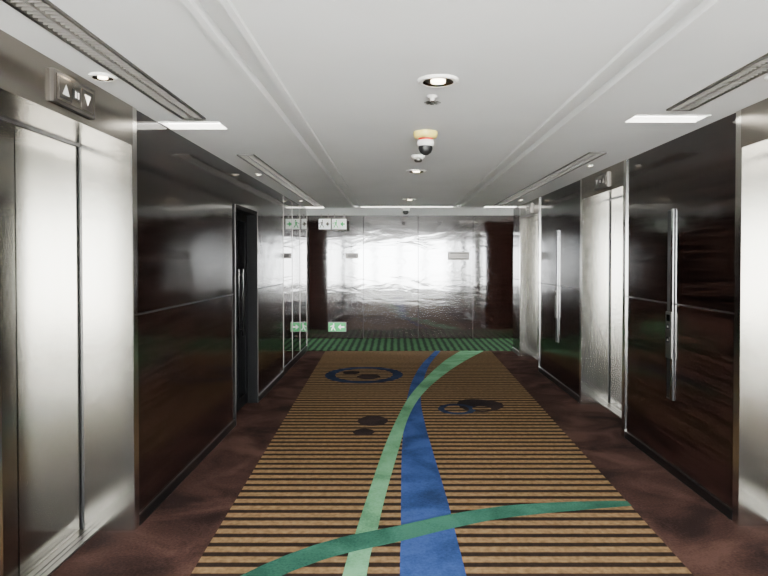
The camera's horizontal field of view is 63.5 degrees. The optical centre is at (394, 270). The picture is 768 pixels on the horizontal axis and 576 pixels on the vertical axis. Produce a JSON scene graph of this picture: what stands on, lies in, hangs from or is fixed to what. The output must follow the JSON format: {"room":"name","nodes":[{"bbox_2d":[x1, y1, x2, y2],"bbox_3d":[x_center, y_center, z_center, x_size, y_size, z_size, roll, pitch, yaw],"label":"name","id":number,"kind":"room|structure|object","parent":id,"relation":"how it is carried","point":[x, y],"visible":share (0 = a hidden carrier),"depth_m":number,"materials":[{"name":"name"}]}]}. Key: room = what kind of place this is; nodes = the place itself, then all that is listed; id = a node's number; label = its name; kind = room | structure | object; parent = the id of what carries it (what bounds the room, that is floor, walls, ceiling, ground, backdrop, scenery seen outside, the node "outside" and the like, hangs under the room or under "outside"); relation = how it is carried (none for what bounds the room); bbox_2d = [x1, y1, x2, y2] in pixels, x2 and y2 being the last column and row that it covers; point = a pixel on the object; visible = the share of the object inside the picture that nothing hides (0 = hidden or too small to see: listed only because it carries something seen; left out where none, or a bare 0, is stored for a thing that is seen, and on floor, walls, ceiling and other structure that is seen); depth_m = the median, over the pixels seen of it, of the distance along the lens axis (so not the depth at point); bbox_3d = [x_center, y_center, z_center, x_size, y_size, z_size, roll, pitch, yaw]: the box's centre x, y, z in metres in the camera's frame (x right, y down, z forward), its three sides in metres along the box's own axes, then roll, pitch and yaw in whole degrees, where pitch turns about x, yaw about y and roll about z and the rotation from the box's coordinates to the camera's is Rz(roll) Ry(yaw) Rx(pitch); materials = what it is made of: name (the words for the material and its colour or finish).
{"room":"elevator lobby","nodes":[
{"label":"elevator lobby","id":0,"kind":"room"},
{"bbox_2d":[137,110,305,512],"bbox_3d":[-3.775,0.258,5.305,4.450,2.500,11.200,0,1,0],"label":"wall","id":1,"kind":"structure","parent":0,"point":[187,194],"depth_m":4.68,"materials":[{"name":"brown wood"}]},
{"bbox_2d":[0,29,139,575],"bbox_3d":[-1.703,0.298,3.031,0.384,2.499,1.360,0,1,0],"label":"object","id":2,"kind":"object","parent":1,"relation":"attached to","point":[69,388],"visible":1,"depth_m":3.38,"materials":[{"name":"silver metal"}]},
{"bbox_2d":[139,371,283,524],"bbox_3d":[-1.542,1.495,4.167,0.016,0.065,8.880,0,1,0],"label":"baseboard","id":3,"kind":"structure","parent":1,"relation":"attached to","point":[150,508],"depth_m":4.61,"materials":[{"name":"black wood"}]},
{"bbox_2d":[233,204,257,425],"bbox_3d":[-1.707,0.417,6.458,0.346,2.140,1.000,0,1,0],"label":"door","id":4,"kind":"structure","parent":1,"relation":"in","point":[245,220],"depth_m":6.86,"materials":[{"name":"black wood"}]},
{"bbox_2d":[283,197,306,374],"bbox_3d":[-1.552,0.185,9.755,0.016,2.490,2.300,0,1,0],"label":"cladding","id":5,"kind":"object","parent":1,"relation":"attached to","point":[294,215],"visible":0.96,"depth_m":9.56,"materials":[{"name":"grey metal"}]},
{"bbox_2d":[0,0,767,215],"bbox_3d":[0.000,-1.104,4.511,12.000,0.250,16.460,0,1,0],"label":"ceiling","id":6,"kind":"structure","parent":0,"point":[352,69],"depth_m":3.08,"materials":[{"name":"paint"}]},
{"bbox_2d":[88,72,116,81],"bbox_3d":[-1.430,-0.946,3.034,0.130,0.014,0.130,0,1,0],"label":"recessed light","id":7,"kind":"object","parent":6,"relation":"in","point":[97,76],"visible":1,"depth_m":3.02,"materials":[{"name":"white plastic"}]},
{"bbox_2d":[1,0,205,119],"bbox_3d":[-1.275,-0.969,2.108,0.150,0.085,3.650,0,1,0],"label":"ceiling vent","id":8,"kind":"object","parent":6,"relation":"in","point":[44,13],"visible":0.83,"depth_m":2.66,"materials":[{"name":"grey metal"}]},
{"bbox_2d":[158,122,226,129],"bbox_3d":[-1.345,-0.999,4.143,0.390,0.064,0.220,0,1,0],"label":"recessed light","id":9,"kind":"object","parent":6,"relation":"in","point":[173,125],"visible":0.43,"depth_m":4.24,"materials":[{"name":"white"}]},
{"bbox_2d":[237,154,321,205],"bbox_3d":[-1.275,-1.069,7.782,0.150,0.085,5.000,0,1,0],"label":"ceiling vent","id":10,"kind":"object","parent":6,"relation":"in","point":[252,159],"visible":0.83,"depth_m":6.59,"materials":[{"name":"grey metal"}]},
{"bbox_2d":[303,206,323,207],"bbox_3d":[-1.380,-1.111,10.582,0.320,0.064,0.300,0,1,0],"label":"recessed light","id":11,"kind":"object","parent":6,"relation":"in","point":[303,206],"visible":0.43,"depth_m":10.43,"materials":[{"name":"white"}]},
{"bbox_2d":[319,214,330,229],"bbox_3d":[-1.380,-0.963,12.182,0.240,0.300,0.046,0,1,0],"label":"exit sign","id":12,"kind":"object","parent":6,"relation":"hanging from","point":[324,224],"visible":1,"depth_m":12.16,"materials":[{"name":"white plastic"}]},
{"bbox_2d":[332,214,346,229],"bbox_3d":[-1.095,-0.963,12.182,0.290,0.300,0.046,0,1,0],"label":"exit sign","id":13,"kind":"object","parent":6,"relation":"hanging from","point":[337,224],"visible":1,"depth_m":12.16,"materials":[{"name":"white plastic"}]},
{"bbox_2d":[402,209,409,214],"bbox_3d":[0.190,-1.041,10.934,0.140,0.100,0.140,0,1,0],"label":"dome security camera","id":14,"kind":"object","parent":6,"relation":"attached to","point":[405,211],"visible":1,"depth_m":10.89,"materials":[{"name":"white plastic"}]},
{"bbox_2d":[361,206,452,206],"bbox_3d":[0.200,-1.109,10.462,1.600,0.064,0.200,0,1,0],"label":"recessed light","id":15,"kind":"object","parent":6,"relation":"in","point":[361,206],"visible":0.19,"depth_m":10.37,"materials":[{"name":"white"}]},
{"bbox_2d":[407,169,425,172],"bbox_3d":[0.216,-1.002,6.253,0.200,0.014,0.200,0,1,0],"label":"recessed light","id":16,"kind":"object","parent":6,"relation":"in","point":[412,170],"visible":1,"depth_m":6.22,"materials":[{"name":"white plastic"}]},
{"bbox_2d":[411,154,424,162],"bbox_3d":[0.200,-0.963,5.334,0.120,0.060,0.120,0,1,0],"label":"smoke detector","id":17,"kind":"object","parent":6,"relation":"attached to","point":[418,158],"visible":0.99,"depth_m":5.30,"materials":[{"name":"white plastic"}]},
{"bbox_2d":[413,130,437,154],"bbox_3d":[0.215,-0.895,4.365,0.170,0.163,0.170,0,1,0],"label":"dome security camera","id":18,"kind":"object","parent":6,"relation":"attached to","point":[425,142],"visible":1,"depth_m":4.32,"materials":[{"name":"yellow plastic"}]},
{"bbox_2d":[424,95,440,104],"bbox_3d":[0.205,-0.941,3.404,0.092,0.037,0.092,0,1,0],"label":"sprinkler","id":19,"kind":"object","parent":6,"relation":"attached to","point":[431,97],"depth_m":3.40,"materials":[{"name":"silver metal"}]},
{"bbox_2d":[417,74,458,87],"bbox_3d":[0.216,-0.947,3.104,0.210,0.014,0.210,0,1,0],"label":"recessed light","id":20,"kind":"object","parent":6,"relation":"in","point":[432,80],"visible":1,"depth_m":3.08,"materials":[{"name":"white plastic"}]},
{"bbox_2d":[181,0,726,206],"bbox_3d":[0.200,-0.952,3.464,1.858,0.018,13.760,0,1,0],"label":"trim","id":21,"kind":"structure","parent":6,"relation":"attached to","point":[190,5],"depth_m":2.92,"materials":[{"name":"paint"}]},
{"bbox_2d":[484,206,514,207],"bbox_3d":[1.790,-1.109,10.482,0.540,0.064,0.300,0,1,0],"label":"recessed light","id":22,"kind":"object","parent":6,"relation":"in","point":[485,206],"visible":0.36,"depth_m":10.62,"materials":[{"name":"white"}]},
{"bbox_2d":[493,152,606,205],"bbox_3d":[1.695,-1.067,7.708,0.150,0.085,5.050,0,1,0],"label":"ceiling vent","id":23,"kind":"object","parent":6,"relation":"in","point":[590,156],"visible":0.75,"depth_m":6.50,"materials":[{"name":"grey metal"}]},
{"bbox_2d":[625,115,710,122],"bbox_3d":[1.730,-0.995,3.943,0.460,0.064,0.200,0,1,0],"label":"recessed light","id":24,"kind":"object","parent":6,"relation":"in","point":[638,118],"visible":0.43,"depth_m":4.03,"materials":[{"name":"white"}]},
{"bbox_2d":[666,53,767,110],"bbox_3d":[1.695,-0.967,1.993,0.150,0.085,3.420,0,1,0],"label":"ceiling vent","id":25,"kind":"object","parent":6,"relation":"in","point":[758,67],"visible":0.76,"depth_m":3.17,"materials":[{"name":"grey metal"}]},
{"bbox_2d":[50,351,767,575],"bbox_3d":[0.000,1.581,4.558,12.000,0.120,16.460,0,1,0],"label":"floor","id":26,"kind":"structure","parent":0,"point":[173,539],"depth_m":4.11,"materials":[{"name":"red carpet"}]},
{"bbox_2d":[307,339,512,350],"bbox_3d":[0.000,1.392,11.746,11.800,0.006,1.640,0,1,0],"label":"carpet","id":27,"kind":"object","parent":26,"relation":"on","point":[312,344],"visible":0.29,"depth_m":11.70,"materials":[{"name":"green carpet"}]},
{"bbox_2d":[190,351,693,575],"bbox_3d":[0.230,1.495,5.602,2.900,0.008,10.550,0,1,0],"label":"carpet runner","id":28,"kind":"object","parent":26,"relation":"on","point":[384,463],"visible":1,"depth_m":4.36,"materials":[{"name":"brown carpet"}]},
{"bbox_2d":[307,215,513,338],"bbox_3d":[0.000,0.129,12.664,12.000,2.500,0.200,0,1,0],"label":"wall","id":29,"kind":"structure","parent":0,"point":[402,283],"depth_m":12.57,"materials":[{"name":"silver metal"}]},
{"bbox_2d":[328,322,345,331],"bbox_3d":[-1.170,1.136,12.558,0.360,0.190,0.046,0,1,0],"label":"exit sign","id":30,"kind":"object","parent":29,"relation":"attached to","point":[332,326],"visible":1,"depth_m":12.54,"materials":[{"name":"green plastic"}]},
{"bbox_2d":[346,253,357,257],"bbox_3d":[-0.870,-0.304,12.549,0.260,0.110,0.016,0,1,0],"label":"wall plaque","id":31,"kind":"object","parent":29,"relation":"attached to","point":[348,255],"visible":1,"depth_m":12.54,"materials":[{"name":"grey metal"}]},
{"bbox_2d":[448,252,468,259],"bbox_3d":[1.285,-0.299,12.549,0.430,0.160,0.016,0,1,0],"label":"wall plaque","id":32,"kind":"object","parent":29,"relation":"attached to","point":[451,255],"visible":1,"depth_m":12.54,"materials":[{"name":"grey metal"}]},
{"bbox_2d":[513,113,735,507],"bbox_3d":[4.040,0.258,5.305,3.920,2.500,11.200,0,1,0],"label":"wall","id":33,"kind":"structure","parent":0,"point":[693,174],"depth_m":4.57,"materials":[{"name":"brown wood"}]},
{"bbox_2d":[519,197,539,370],"bbox_3d":[2.233,0.183,9.605,0.384,2.499,1.410,0,1,0],"label":"entrance","id":34,"kind":"object","parent":33,"relation":"attached to","point":[529,245],"visible":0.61,"depth_m":10.24,"materials":[{"name":"silver metal"}]},
{"bbox_2d":[555,230,558,342],"bbox_3d":[2.067,0.197,7.925,0.027,1.430,0.100,0,1,0],"label":"door handle","id":35,"kind":"object","parent":33,"relation":"attached to","point":[557,231],"visible":1,"depth_m":7.88,"materials":[{"name":"silver metal"}]},
{"bbox_2d":[579,160,626,436],"bbox_3d":[2.233,0.241,6.255,0.384,2.499,1.370,0,1,0],"label":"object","id":36,"kind":"object","parent":33,"relation":"attached to","point":[603,193],"visible":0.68,"depth_m":6.86,"materials":[{"name":"silver metal"}]},
{"bbox_2d":[512,347,731,520],"bbox_3d":[2.072,1.475,5.327,0.016,0.065,11.200,0,1,0],"label":"baseboard","id":37,"kind":"structure","parent":33,"relation":"attached to","point":[698,489],"depth_m":4.67,"materials":[{"name":"black wood"}]},
{"bbox_2d":[665,209,674,400],"bbox_3d":[2.067,0.254,4.665,0.027,1.430,0.100,0,1,0],"label":"panel","id":38,"kind":"object","parent":33,"relation":"attached to","point":[669,335],"visible":1,"depth_m":4.64,"materials":[{"name":"silver metal"}]},
{"bbox_2d":[732,98,767,525],"bbox_3d":[2.233,0.297,3.086,0.384,2.499,1.390,0,1,0],"label":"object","id":39,"kind":"object","parent":33,"relation":"attached to","point":[750,387],"visible":1,"depth_m":3.71,"materials":[{"name":"silver metal"}]}
]}

